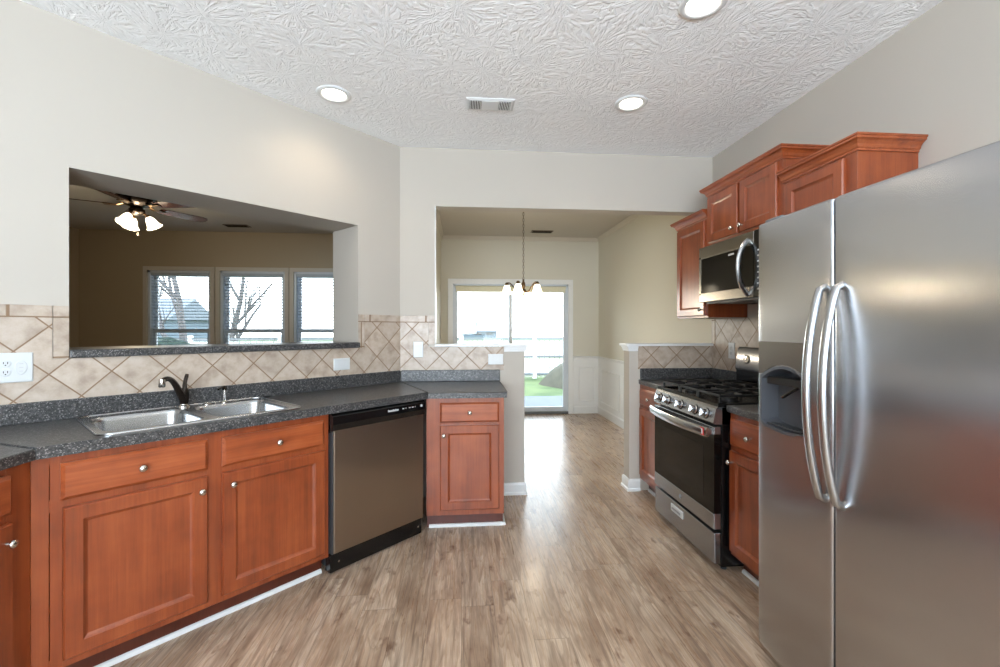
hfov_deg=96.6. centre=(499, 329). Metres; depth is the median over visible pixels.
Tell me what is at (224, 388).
soap dispenser
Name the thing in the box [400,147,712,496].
wall
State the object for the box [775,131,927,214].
upper cabinet
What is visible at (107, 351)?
window ledge
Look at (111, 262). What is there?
wall
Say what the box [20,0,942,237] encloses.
ceiling
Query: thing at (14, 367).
wall outlet
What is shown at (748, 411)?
countertop
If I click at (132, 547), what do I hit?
base cabinet
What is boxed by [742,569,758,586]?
trim
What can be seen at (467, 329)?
house
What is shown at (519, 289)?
chandelier
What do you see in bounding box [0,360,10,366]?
receptacle
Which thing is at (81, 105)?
wall
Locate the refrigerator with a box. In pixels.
[759,141,999,666]
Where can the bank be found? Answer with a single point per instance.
(554, 378)
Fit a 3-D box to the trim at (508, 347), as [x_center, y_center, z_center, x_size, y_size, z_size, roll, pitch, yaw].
[-0.148,0.150,3.605,0.743,0.062,0.168,0,0,-5]
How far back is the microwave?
2.83 m
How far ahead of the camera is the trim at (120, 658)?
1.99 m
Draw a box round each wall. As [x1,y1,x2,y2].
[0,0,399,358]
[69,227,78,346]
[79,229,598,355]
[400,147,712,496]
[437,223,440,343]
[599,215,711,360]
[713,0,999,317]
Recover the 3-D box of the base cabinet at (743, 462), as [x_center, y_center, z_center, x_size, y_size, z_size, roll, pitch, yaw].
[1.550,0.888,2.195,0.650,0.876,0.506,0,0,-5]
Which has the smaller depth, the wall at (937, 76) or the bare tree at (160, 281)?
the wall at (937, 76)
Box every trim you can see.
[94,568,321,666]
[429,514,505,527]
[435,206,436,343]
[435,343,528,351]
[437,210,639,241]
[573,356,623,428]
[619,343,713,350]
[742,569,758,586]
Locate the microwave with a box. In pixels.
[699,229,758,303]
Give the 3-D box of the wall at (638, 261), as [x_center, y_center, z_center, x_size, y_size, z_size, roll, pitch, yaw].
[1.766,-0.052,5.442,0.140,2.757,3.442,0,0,-5]
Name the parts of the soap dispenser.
stem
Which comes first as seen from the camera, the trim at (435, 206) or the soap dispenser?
the soap dispenser
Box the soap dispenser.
[217,385,228,402]
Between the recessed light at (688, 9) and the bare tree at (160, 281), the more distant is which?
the bare tree at (160, 281)
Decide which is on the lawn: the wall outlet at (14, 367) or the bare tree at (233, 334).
the bare tree at (233, 334)
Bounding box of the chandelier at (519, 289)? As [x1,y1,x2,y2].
[501,212,542,295]
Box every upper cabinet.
[670,209,746,318]
[699,143,828,245]
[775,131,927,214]
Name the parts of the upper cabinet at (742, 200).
door, door, crown molding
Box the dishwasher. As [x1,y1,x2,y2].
[321,400,425,572]
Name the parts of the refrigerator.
door, handle, handle, door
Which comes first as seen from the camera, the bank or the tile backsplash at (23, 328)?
the tile backsplash at (23, 328)
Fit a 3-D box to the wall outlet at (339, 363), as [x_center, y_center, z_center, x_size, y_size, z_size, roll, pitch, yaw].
[-1.099,0.244,3.098,0.009,0.082,0.122,0,0,40]
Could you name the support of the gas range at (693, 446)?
on the floor
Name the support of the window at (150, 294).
in the wall at (111, 262)
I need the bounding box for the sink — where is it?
[76,397,300,435]
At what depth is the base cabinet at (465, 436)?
2.92 m
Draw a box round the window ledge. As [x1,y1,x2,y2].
[69,341,359,357]
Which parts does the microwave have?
door glass, handle, control panel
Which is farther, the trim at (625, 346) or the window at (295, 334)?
the window at (295, 334)
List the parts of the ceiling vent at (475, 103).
damper plate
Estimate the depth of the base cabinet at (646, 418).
3.49 m
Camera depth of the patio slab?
9.08 m
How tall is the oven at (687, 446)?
0.560 m
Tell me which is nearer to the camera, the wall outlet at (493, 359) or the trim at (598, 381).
the wall outlet at (493, 359)
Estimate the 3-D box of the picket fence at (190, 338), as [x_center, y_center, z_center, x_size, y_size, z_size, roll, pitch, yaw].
[-12.212,0.916,13.505,16.120,1.420,0.120,0,0,-5]
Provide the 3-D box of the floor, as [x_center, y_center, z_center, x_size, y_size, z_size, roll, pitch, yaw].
[-1.799,1.376,1.932,8.150,0.100,9.860,0,0,-5]
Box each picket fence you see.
[177,336,332,343]
[458,335,562,378]
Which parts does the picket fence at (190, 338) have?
post, rail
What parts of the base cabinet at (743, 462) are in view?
door, drawer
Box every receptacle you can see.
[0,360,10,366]
[0,369,10,376]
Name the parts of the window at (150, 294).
sash, sash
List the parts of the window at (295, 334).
sash, sash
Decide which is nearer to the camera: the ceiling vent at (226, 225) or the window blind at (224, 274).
the ceiling vent at (226, 225)
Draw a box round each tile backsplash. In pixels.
[0,304,399,404]
[400,316,503,370]
[638,346,711,368]
[712,317,758,370]
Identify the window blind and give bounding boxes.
[151,273,208,344]
[223,273,282,342]
[297,274,332,329]
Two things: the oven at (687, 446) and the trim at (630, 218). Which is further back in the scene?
the trim at (630, 218)
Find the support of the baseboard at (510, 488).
attached to the wall at (442, 178)
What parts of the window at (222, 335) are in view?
sash, sash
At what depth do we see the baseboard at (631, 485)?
3.65 m
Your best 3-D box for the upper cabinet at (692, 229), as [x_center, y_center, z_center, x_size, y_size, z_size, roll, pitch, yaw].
[1.614,-0.477,3.493,0.354,0.790,0.500,0,0,-5]
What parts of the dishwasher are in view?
kick plate, control panel, door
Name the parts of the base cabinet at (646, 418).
door, drawer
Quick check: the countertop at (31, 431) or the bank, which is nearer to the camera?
the countertop at (31, 431)
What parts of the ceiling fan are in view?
blade, blade, blade arm, lamp shade, blade arm, lamp shade, blade arm, lamp shade, blade arm, blade, blade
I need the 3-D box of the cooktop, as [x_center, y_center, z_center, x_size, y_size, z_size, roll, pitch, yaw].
[1.453,0.410,2.826,0.595,0.031,0.752,0,0,-5]
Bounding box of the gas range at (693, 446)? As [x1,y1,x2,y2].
[650,347,758,569]
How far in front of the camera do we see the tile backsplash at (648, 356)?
3.68 m
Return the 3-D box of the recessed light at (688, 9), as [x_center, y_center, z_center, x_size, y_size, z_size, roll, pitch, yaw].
[0.891,-1.426,1.953,0.202,0.010,0.202,0,0,-5]
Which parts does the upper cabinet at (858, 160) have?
door, crown molding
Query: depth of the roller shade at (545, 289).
6.87 m
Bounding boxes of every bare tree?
[159,277,187,342]
[229,277,273,343]
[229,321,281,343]
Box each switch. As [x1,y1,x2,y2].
[15,360,26,374]
[413,342,422,356]
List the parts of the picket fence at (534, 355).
post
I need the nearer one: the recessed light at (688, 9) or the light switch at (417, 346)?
the recessed light at (688, 9)
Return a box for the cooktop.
[658,386,758,406]
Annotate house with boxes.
[158,300,208,343]
[458,322,497,337]
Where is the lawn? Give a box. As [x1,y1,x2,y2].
[239,337,562,395]
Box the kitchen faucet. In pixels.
[158,374,190,407]
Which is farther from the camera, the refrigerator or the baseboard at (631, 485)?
the baseboard at (631, 485)
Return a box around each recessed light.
[316,85,350,102]
[614,95,647,111]
[678,0,727,19]
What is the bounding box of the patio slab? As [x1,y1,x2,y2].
[524,396,562,406]
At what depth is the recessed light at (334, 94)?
2.70 m
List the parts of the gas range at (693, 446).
knob, knob, knob, storage drawer, knob panel, knob, knob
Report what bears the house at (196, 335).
on the lawn
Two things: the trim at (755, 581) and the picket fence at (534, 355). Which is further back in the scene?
the picket fence at (534, 355)
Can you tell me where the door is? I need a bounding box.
[448,279,572,413]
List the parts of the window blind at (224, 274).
ladder cord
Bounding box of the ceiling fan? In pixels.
[69,189,207,234]
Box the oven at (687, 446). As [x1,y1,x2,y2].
[650,404,720,529]
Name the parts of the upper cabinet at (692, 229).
crown molding, door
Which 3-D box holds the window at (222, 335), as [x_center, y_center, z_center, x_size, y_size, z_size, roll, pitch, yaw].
[-3.657,-0.121,6.639,1.030,1.575,0.160,0,0,-5]
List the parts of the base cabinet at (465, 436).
drawer, door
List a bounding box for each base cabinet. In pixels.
[0,462,29,666]
[30,414,327,666]
[426,398,503,526]
[639,384,658,492]
[725,413,758,580]
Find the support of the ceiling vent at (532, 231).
in the ceiling
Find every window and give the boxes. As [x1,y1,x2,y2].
[143,266,214,345]
[216,267,288,343]
[290,268,332,341]
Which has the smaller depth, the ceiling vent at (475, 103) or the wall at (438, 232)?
the ceiling vent at (475, 103)
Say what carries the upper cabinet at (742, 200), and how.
attached to the wall at (937, 76)
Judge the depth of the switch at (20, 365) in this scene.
1.93 m
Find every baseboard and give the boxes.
[504,480,526,495]
[621,474,640,491]
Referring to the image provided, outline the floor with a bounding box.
[110,413,781,666]
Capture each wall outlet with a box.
[0,352,32,382]
[334,358,349,370]
[488,354,502,364]
[728,342,734,358]
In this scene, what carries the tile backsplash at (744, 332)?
attached to the wall at (937, 76)
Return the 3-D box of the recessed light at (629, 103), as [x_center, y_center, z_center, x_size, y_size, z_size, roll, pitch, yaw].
[0.829,-1.426,2.818,0.202,0.010,0.202,0,0,-5]
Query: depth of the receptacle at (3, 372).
1.89 m
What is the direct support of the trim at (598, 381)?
attached to the wall at (638, 261)
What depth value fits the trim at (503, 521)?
2.99 m
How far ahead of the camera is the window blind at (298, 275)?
6.69 m
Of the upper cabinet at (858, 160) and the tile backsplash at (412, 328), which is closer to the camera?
the upper cabinet at (858, 160)
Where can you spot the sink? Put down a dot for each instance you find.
(107, 424)
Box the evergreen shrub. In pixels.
[158,337,192,344]
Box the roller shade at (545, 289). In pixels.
[455,286,565,292]
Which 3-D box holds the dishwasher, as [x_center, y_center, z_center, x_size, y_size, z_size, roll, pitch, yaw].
[-0.905,0.890,2.796,0.592,0.872,0.638,0,0,40]
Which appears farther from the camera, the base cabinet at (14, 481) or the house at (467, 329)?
the house at (467, 329)
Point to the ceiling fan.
(127, 219)
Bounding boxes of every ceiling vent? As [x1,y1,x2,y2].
[222,224,251,227]
[466,97,514,110]
[530,230,552,232]
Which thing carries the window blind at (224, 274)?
attached to the window at (222, 335)
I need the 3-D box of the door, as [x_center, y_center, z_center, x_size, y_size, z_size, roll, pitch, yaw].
[0.169,0.276,6.970,1.950,2.100,0.202,0,0,-5]
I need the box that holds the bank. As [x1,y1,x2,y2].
[539,363,562,388]
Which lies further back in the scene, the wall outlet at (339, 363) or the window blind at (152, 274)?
the window blind at (152, 274)
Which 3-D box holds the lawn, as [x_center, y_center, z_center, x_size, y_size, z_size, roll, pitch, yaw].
[-9.173,1.676,47.902,130.000,0.100,82.970,0,0,-5]
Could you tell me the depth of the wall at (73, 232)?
6.28 m
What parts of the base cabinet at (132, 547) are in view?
drawer, door, knob, knob, knob, drawer, door, knob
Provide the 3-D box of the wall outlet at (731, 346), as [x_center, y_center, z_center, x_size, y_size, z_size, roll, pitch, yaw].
[1.785,0.166,3.437,0.010,0.124,0.076,0,0,-5]
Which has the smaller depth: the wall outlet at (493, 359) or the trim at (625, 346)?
the wall outlet at (493, 359)
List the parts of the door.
panel, panel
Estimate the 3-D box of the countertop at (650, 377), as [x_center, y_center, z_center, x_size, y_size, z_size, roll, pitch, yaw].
[1.476,0.386,3.451,0.640,0.128,0.474,0,0,-5]
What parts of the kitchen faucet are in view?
spout, lever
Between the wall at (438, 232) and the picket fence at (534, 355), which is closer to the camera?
the wall at (438, 232)
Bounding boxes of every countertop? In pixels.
[0,369,506,470]
[639,368,735,388]
[727,404,758,421]
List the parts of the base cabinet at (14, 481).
drawer, door, knob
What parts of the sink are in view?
bowl, bowl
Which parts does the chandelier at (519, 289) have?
lamp shade, lamp shade, chain, lamp shade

